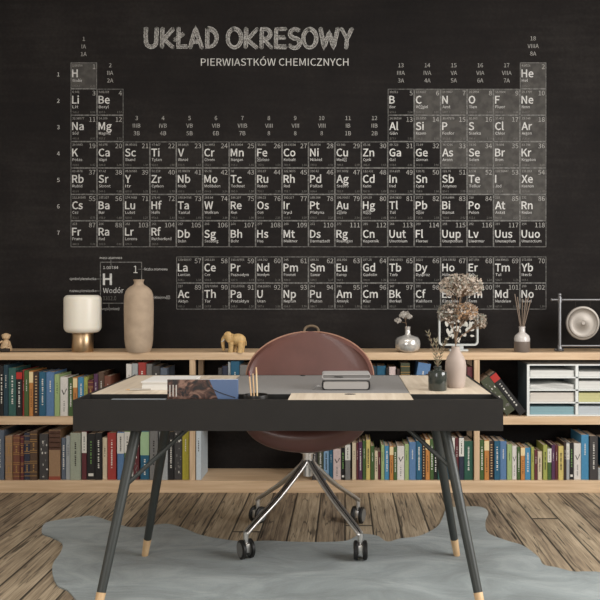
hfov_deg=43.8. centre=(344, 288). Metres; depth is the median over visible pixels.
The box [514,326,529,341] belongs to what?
bottle
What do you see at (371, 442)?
book
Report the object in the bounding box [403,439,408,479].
book
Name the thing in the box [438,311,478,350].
picture frame
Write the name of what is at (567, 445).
print
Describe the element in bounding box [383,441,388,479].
book
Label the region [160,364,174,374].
book
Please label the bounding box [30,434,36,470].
print
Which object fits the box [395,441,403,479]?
book
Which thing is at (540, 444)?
book
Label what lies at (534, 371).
paper stack
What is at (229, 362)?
book
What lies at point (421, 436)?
book
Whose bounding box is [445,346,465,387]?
porcelain vase
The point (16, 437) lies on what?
book
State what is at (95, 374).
book
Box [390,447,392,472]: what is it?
print
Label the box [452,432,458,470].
book
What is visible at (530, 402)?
shelf
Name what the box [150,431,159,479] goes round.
book
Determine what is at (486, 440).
book
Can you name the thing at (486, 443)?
print
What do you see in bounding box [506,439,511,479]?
book
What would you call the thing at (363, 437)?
book
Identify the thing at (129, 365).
book
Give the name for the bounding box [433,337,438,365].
sprig
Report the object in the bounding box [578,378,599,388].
paper stack
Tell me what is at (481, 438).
book
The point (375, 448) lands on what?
book
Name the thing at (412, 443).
book
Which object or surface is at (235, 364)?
book
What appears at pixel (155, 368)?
book
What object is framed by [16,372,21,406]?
spine
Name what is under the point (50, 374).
book
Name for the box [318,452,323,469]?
book
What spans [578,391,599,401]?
paper stack
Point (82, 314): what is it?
table lamp
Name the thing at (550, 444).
book
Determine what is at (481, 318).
hydrangea
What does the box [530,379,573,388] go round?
paper stack
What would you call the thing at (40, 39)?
wall
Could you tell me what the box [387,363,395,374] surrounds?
book
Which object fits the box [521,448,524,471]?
print
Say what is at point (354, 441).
book
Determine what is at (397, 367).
book
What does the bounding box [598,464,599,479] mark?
book
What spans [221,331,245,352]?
elephant figurine
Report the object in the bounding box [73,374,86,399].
book
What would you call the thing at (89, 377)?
book
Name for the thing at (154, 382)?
paper stack
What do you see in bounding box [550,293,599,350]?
stand
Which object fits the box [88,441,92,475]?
print
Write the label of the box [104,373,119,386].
book
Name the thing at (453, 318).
hydrangea
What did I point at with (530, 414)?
shelf
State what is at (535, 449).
book
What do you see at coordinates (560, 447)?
book
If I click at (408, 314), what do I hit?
sprig
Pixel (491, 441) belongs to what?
book
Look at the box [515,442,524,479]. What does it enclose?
book
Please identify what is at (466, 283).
hydrangea
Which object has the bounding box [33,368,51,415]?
book
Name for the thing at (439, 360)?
sprig
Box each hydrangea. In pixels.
[437,301,460,346]
[438,273,482,344]
[453,302,478,345]
[456,313,486,343]
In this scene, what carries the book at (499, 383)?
on the bookcase at (216, 480)
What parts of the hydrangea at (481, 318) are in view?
stem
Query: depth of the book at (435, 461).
4.25 m
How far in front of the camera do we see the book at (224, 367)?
4.25 m
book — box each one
[0,365,3,415]
[0,425,18,479]
[4,362,22,415]
[5,430,22,479]
[8,364,30,415]
[13,429,31,479]
[16,367,30,415]
[20,435,23,479]
[23,366,38,415]
[24,367,42,415]
[24,427,37,479]
[29,367,46,415]
[30,425,50,479]
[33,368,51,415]
[39,368,58,415]
[39,428,51,479]
[46,368,66,415]
[49,425,72,479]
[54,371,70,415]
[60,374,78,415]
[61,434,68,479]
[66,434,69,479]
[68,375,78,415]
[70,431,81,479]
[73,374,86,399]
[78,374,88,397]
[82,431,90,479]
[84,374,93,394]
[87,431,97,479]
[88,378,93,393]
[94,373,97,390]
[95,431,109,479]
[98,369,113,389]
[103,435,106,479]
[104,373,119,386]
[107,431,117,479]
[117,431,123,479]
[124,431,129,459]
[126,361,137,377]
[132,360,141,375]
[133,441,139,479]
[138,360,154,374]
[140,431,149,479]
[146,361,160,374]
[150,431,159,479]
[152,363,167,374]
[159,432,167,479]
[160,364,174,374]
[167,379,237,398]
[168,431,173,479]
[174,431,181,479]
[182,431,188,479]
[196,431,207,479]
[218,365,222,374]
[222,363,227,374]
[228,360,231,374]
[231,360,243,374]
[240,362,248,374]
[312,452,317,479]
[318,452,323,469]
[324,451,328,479]
[329,450,332,478]
[333,447,340,479]
[341,446,344,479]
[345,444,349,479]
[352,440,355,479]
[356,438,357,479]
[358,436,361,479]
[362,436,365,479]
[365,434,369,479]
[370,441,373,479]
[372,363,376,374]
[374,447,377,479]
[376,363,385,374]
[377,447,380,479]
[380,440,383,479]
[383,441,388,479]
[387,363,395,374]
[388,441,392,479]
[392,442,396,479]
[395,366,399,374]
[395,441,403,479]
[398,360,409,374]
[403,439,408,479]
[407,437,415,479]
[413,360,430,374]
[414,438,421,479]
[419,434,424,479]
[422,433,429,479]
[427,433,433,479]
[434,456,436,479]
[451,433,454,449]
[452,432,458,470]
[454,431,463,479]
[463,436,472,479]
[467,364,472,377]
[480,373,514,415]
[480,434,488,479]
[480,436,483,479]
[485,368,525,415]
[486,435,493,479]
[490,436,499,479]
[495,436,506,479]
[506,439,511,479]
[509,441,516,479]
[514,442,519,479]
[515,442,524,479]
[522,443,530,479]
[525,442,533,479]
[534,447,541,479]
[534,448,537,479]
[536,440,546,479]
[544,440,554,479]
[545,443,550,479]
[549,440,557,479]
[555,441,563,479]
[556,437,565,479]
[561,437,569,479]
[563,437,573,479]
[569,438,580,479]
[571,429,588,479]
[583,430,597,479]
[597,435,599,464]
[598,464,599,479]
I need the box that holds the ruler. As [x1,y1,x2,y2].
[111,398,166,399]
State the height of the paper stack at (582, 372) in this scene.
0.028 m
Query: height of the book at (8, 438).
0.251 m
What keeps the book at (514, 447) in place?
on the bookcase at (216, 480)
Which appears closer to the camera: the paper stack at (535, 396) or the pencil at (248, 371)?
the pencil at (248, 371)
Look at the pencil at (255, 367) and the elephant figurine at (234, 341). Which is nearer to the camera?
the pencil at (255, 367)
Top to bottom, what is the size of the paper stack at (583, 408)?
0.046 m
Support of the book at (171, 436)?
on the bookcase at (216, 480)
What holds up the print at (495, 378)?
attached to the book at (499, 383)
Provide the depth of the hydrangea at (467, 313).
3.10 m
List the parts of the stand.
post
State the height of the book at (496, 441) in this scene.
0.223 m
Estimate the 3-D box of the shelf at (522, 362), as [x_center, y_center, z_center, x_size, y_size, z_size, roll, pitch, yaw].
[1.326,0.434,4.362,0.542,0.007,0.230,0,0,0]
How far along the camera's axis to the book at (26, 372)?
4.25 m
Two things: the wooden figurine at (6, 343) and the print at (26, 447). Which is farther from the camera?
the wooden figurine at (6, 343)
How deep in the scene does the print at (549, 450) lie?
4.25 m
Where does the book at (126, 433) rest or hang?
on the bookcase at (216, 480)
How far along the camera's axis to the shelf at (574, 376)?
4.25 m
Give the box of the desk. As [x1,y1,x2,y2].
[73,375,502,599]
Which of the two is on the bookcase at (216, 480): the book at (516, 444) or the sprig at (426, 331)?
the book at (516, 444)
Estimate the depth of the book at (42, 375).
4.25 m
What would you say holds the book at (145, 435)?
on the bookcase at (216, 480)
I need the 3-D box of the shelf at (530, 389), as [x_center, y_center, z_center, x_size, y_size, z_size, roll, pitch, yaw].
[1.326,0.579,4.362,0.542,0.007,0.230,0,0,0]
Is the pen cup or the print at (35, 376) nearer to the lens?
the pen cup
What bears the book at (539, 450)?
on the bookcase at (216, 480)
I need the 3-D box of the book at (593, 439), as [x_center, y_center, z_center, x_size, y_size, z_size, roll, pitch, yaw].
[1.422,0.966,4.341,0.048,0.251,0.191,0,0,0]
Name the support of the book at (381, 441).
on the bookcase at (216, 480)
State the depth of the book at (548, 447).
4.25 m
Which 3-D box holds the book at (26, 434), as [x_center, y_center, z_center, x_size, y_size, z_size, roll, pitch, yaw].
[-1.818,0.957,4.347,0.033,0.268,0.200,0,0,0]
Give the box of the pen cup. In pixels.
[244,393,267,398]
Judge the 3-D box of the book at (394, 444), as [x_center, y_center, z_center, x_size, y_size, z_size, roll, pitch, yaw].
[0.287,0.997,4.316,0.019,0.188,0.144,0,0,0]
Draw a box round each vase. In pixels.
[124,279,153,352]
[395,327,419,351]
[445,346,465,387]
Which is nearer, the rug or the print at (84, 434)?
the rug
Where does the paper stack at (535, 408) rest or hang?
in the tray
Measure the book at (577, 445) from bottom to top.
0.208 m
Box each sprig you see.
[394,311,411,326]
[426,331,437,366]
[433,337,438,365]
[437,335,450,365]
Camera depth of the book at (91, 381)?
4.25 m
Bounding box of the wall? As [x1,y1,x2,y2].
[0,0,599,467]
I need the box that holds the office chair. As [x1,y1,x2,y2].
[237,325,373,559]
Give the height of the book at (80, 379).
0.221 m
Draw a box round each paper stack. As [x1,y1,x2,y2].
[141,376,200,389]
[530,367,573,376]
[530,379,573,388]
[530,391,573,401]
[530,403,573,413]
[578,368,599,376]
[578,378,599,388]
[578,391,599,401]
[578,403,599,413]
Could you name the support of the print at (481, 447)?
attached to the book at (481, 438)
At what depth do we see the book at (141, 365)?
4.25 m
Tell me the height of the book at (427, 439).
0.234 m
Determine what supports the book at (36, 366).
on the bookcase at (216, 480)
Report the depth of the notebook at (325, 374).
3.03 m
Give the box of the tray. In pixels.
[518,360,599,415]
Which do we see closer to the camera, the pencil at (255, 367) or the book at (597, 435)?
the pencil at (255, 367)
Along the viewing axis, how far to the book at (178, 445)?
4.25 m
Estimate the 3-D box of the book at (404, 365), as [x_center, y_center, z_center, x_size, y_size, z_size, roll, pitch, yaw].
[0.344,0.575,4.346,0.053,0.304,0.200,0,0,0]
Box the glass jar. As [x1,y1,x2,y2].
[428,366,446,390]
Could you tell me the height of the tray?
0.295 m
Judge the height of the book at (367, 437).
0.228 m
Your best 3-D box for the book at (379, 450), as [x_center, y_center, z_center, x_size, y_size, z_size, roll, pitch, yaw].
[0.197,1.012,4.319,0.016,0.160,0.130,0,0,0]
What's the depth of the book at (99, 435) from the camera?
4.25 m
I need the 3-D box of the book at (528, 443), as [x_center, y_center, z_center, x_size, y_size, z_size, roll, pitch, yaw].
[1.072,0.997,4.317,0.017,0.188,0.144,0,0,0]
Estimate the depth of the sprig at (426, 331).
3.03 m
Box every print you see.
[5,443,11,472]
[13,444,19,472]
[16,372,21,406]
[24,445,29,471]
[29,372,32,406]
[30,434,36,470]
[35,376,36,412]
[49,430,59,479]
[73,378,76,397]
[82,432,86,452]
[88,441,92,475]
[117,433,123,453]
[345,445,349,459]
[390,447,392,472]
[418,447,419,469]
[459,438,463,455]
[481,447,482,469]
[484,441,488,471]
[490,373,516,405]
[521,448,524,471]
[548,449,550,461]
[566,444,569,459]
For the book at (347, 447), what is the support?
on the bookcase at (216, 480)
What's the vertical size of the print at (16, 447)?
0.222 m
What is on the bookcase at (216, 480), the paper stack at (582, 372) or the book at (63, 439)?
the book at (63, 439)
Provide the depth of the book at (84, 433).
4.25 m
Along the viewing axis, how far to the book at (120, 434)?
4.25 m
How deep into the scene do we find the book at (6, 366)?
4.25 m
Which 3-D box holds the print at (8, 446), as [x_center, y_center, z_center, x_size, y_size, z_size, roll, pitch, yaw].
[-1.922,0.963,4.247,0.042,0.217,0.001,0,0,0]
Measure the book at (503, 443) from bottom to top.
0.220 m
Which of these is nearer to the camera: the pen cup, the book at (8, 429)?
the pen cup
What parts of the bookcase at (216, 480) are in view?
upright post, upright post, upright post, shelf, board, upright post, upright post, upright post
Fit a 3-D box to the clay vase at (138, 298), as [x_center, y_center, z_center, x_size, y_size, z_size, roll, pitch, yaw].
[-1.188,0.153,4.280,0.166,0.416,0.166,0,0,0]
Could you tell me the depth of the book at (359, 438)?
4.25 m
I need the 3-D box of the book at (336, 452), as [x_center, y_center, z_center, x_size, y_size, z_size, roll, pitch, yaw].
[-0.046,1.003,4.317,0.044,0.177,0.135,0,0,0]
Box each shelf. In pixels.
[520,360,599,365]
[530,376,599,377]
[530,389,599,390]
[530,402,599,402]
[530,414,599,415]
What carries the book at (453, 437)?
on the bookcase at (216, 480)
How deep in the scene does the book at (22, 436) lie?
4.25 m
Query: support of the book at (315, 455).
on the bookcase at (216, 480)
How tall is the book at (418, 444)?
0.223 m
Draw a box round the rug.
[42,506,599,599]
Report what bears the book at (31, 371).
on the bookcase at (216, 480)
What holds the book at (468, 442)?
on the bookcase at (216, 480)
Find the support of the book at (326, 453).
on the bookcase at (216, 480)
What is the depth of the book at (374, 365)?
4.25 m
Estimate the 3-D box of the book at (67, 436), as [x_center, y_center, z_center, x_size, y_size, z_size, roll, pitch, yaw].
[-1.585,0.966,4.347,0.024,0.251,0.191,0,0,0]
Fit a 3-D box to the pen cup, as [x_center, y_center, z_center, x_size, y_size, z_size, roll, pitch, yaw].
[-0.341,0.445,2.848,0.094,0.082,0.094,0,0,0]
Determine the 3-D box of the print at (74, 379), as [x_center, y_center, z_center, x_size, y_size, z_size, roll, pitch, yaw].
[-1.542,0.596,4.245,0.024,0.172,0.001,0,0,0]
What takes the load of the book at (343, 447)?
on the bookcase at (216, 480)
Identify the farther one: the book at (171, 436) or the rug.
the book at (171, 436)
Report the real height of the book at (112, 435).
0.268 m
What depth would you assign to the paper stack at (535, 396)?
4.26 m
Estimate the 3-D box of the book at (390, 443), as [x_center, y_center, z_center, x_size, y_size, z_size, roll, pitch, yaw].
[0.266,0.995,4.317,0.022,0.194,0.148,0,0,0]
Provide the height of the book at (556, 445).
0.200 m
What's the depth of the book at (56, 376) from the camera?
4.25 m
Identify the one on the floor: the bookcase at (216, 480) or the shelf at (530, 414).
the bookcase at (216, 480)
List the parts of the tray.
panel, panel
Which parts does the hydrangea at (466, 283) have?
stem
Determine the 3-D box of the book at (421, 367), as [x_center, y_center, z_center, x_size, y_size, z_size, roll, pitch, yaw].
[0.433,0.572,4.337,0.120,0.308,0.170,0,0,0]
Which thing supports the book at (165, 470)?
on the bookcase at (216, 480)
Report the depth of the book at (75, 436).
4.25 m
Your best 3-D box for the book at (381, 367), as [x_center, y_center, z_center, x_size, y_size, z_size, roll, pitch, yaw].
[0.209,0.583,4.354,0.050,0.286,0.200,0,0,0]
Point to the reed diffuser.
(521, 339)
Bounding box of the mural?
[57,25,545,310]
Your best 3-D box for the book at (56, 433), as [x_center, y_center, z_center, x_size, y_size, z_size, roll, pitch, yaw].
[-1.661,0.949,4.348,0.066,0.286,0.200,0,0,0]
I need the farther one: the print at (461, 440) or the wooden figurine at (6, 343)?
the wooden figurine at (6, 343)
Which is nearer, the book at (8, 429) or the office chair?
the office chair
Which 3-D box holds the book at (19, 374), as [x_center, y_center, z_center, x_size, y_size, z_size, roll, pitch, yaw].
[-1.863,0.598,4.347,0.033,0.258,0.196,0,0,0]
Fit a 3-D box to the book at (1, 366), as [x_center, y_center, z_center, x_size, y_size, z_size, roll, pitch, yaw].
[-1.966,0.583,4.352,0.023,0.286,0.200,0,0,0]
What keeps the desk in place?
on the rug
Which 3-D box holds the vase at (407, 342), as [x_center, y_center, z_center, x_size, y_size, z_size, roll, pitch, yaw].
[0.360,0.289,4.270,0.145,0.145,0.145,0,0,0]
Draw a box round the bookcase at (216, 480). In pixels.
[0,348,599,492]
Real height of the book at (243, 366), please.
0.292 m
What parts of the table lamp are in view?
power cord, lamp shade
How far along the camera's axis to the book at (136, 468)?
4.25 m
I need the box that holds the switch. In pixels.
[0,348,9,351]
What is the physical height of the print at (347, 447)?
0.088 m
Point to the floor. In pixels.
(562, 529)
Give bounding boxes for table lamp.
[0,295,101,351]
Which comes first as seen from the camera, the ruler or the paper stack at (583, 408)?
the ruler
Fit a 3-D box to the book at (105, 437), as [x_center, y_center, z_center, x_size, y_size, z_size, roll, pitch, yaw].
[-1.375,0.972,4.345,0.027,0.240,0.183,0,0,0]
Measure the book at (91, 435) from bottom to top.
0.263 m
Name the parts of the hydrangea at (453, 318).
stem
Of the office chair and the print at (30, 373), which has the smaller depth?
the office chair
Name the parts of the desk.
leg, leg, panel, writing panel, trough lid, leg, panel, leg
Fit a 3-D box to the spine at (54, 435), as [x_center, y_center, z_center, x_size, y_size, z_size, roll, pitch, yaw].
[-1.661,0.950,4.248,0.066,0.283,0.001,0,0,0]
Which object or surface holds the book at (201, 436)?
on the bookcase at (216, 480)
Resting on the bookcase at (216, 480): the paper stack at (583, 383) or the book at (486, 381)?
the book at (486, 381)
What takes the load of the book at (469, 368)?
on the bookcase at (216, 480)
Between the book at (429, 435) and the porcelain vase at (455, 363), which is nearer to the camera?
the porcelain vase at (455, 363)
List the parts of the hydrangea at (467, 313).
stem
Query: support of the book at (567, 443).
on the bookcase at (216, 480)
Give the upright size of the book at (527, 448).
0.183 m
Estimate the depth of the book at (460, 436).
4.25 m
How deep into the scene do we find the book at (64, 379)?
4.25 m
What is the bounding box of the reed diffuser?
[514,294,530,352]
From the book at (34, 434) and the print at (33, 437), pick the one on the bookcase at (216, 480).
the book at (34, 434)
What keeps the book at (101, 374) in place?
on the bookcase at (216, 480)
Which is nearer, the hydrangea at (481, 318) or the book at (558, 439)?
the hydrangea at (481, 318)
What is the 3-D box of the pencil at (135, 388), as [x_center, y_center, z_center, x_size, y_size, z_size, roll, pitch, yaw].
[-0.840,0.407,3.016,0.101,0.007,0.008,0,0,-6]
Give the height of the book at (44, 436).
0.263 m
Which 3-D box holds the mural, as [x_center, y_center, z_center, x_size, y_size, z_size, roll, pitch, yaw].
[-0.264,-0.738,4.528,2.982,1.742,0.002,0,0,0]
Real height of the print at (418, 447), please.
0.133 m
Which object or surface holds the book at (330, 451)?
on the bookcase at (216, 480)
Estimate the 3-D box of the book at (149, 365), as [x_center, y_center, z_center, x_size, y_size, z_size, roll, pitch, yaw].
[-1.120,0.578,4.352,0.033,0.298,0.200,0,0,0]
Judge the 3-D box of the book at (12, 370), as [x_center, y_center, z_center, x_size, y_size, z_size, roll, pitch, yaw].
[-1.903,0.589,4.351,0.044,0.275,0.200,0,0,0]
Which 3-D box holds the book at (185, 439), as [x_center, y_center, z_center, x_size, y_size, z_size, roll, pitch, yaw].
[-0.912,0.943,4.350,0.039,0.297,0.200,0,0,0]
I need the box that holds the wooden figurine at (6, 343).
[0,333,11,350]
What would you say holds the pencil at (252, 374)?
in the pen cup
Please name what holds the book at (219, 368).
on the bookcase at (216, 480)
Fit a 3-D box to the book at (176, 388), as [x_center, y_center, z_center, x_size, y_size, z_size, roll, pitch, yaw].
[-0.542,0.415,2.834,0.267,0.142,0.024,0,0,0]
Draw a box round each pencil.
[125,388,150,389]
[248,371,251,395]
[252,374,254,395]
[255,367,257,395]
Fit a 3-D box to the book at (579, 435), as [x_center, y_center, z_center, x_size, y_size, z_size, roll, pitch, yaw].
[1.374,0.963,4.351,0.044,0.257,0.196,0,0,0]
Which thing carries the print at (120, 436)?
attached to the book at (120, 434)
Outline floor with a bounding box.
[0,493,599,599]
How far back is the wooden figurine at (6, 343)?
4.33 m

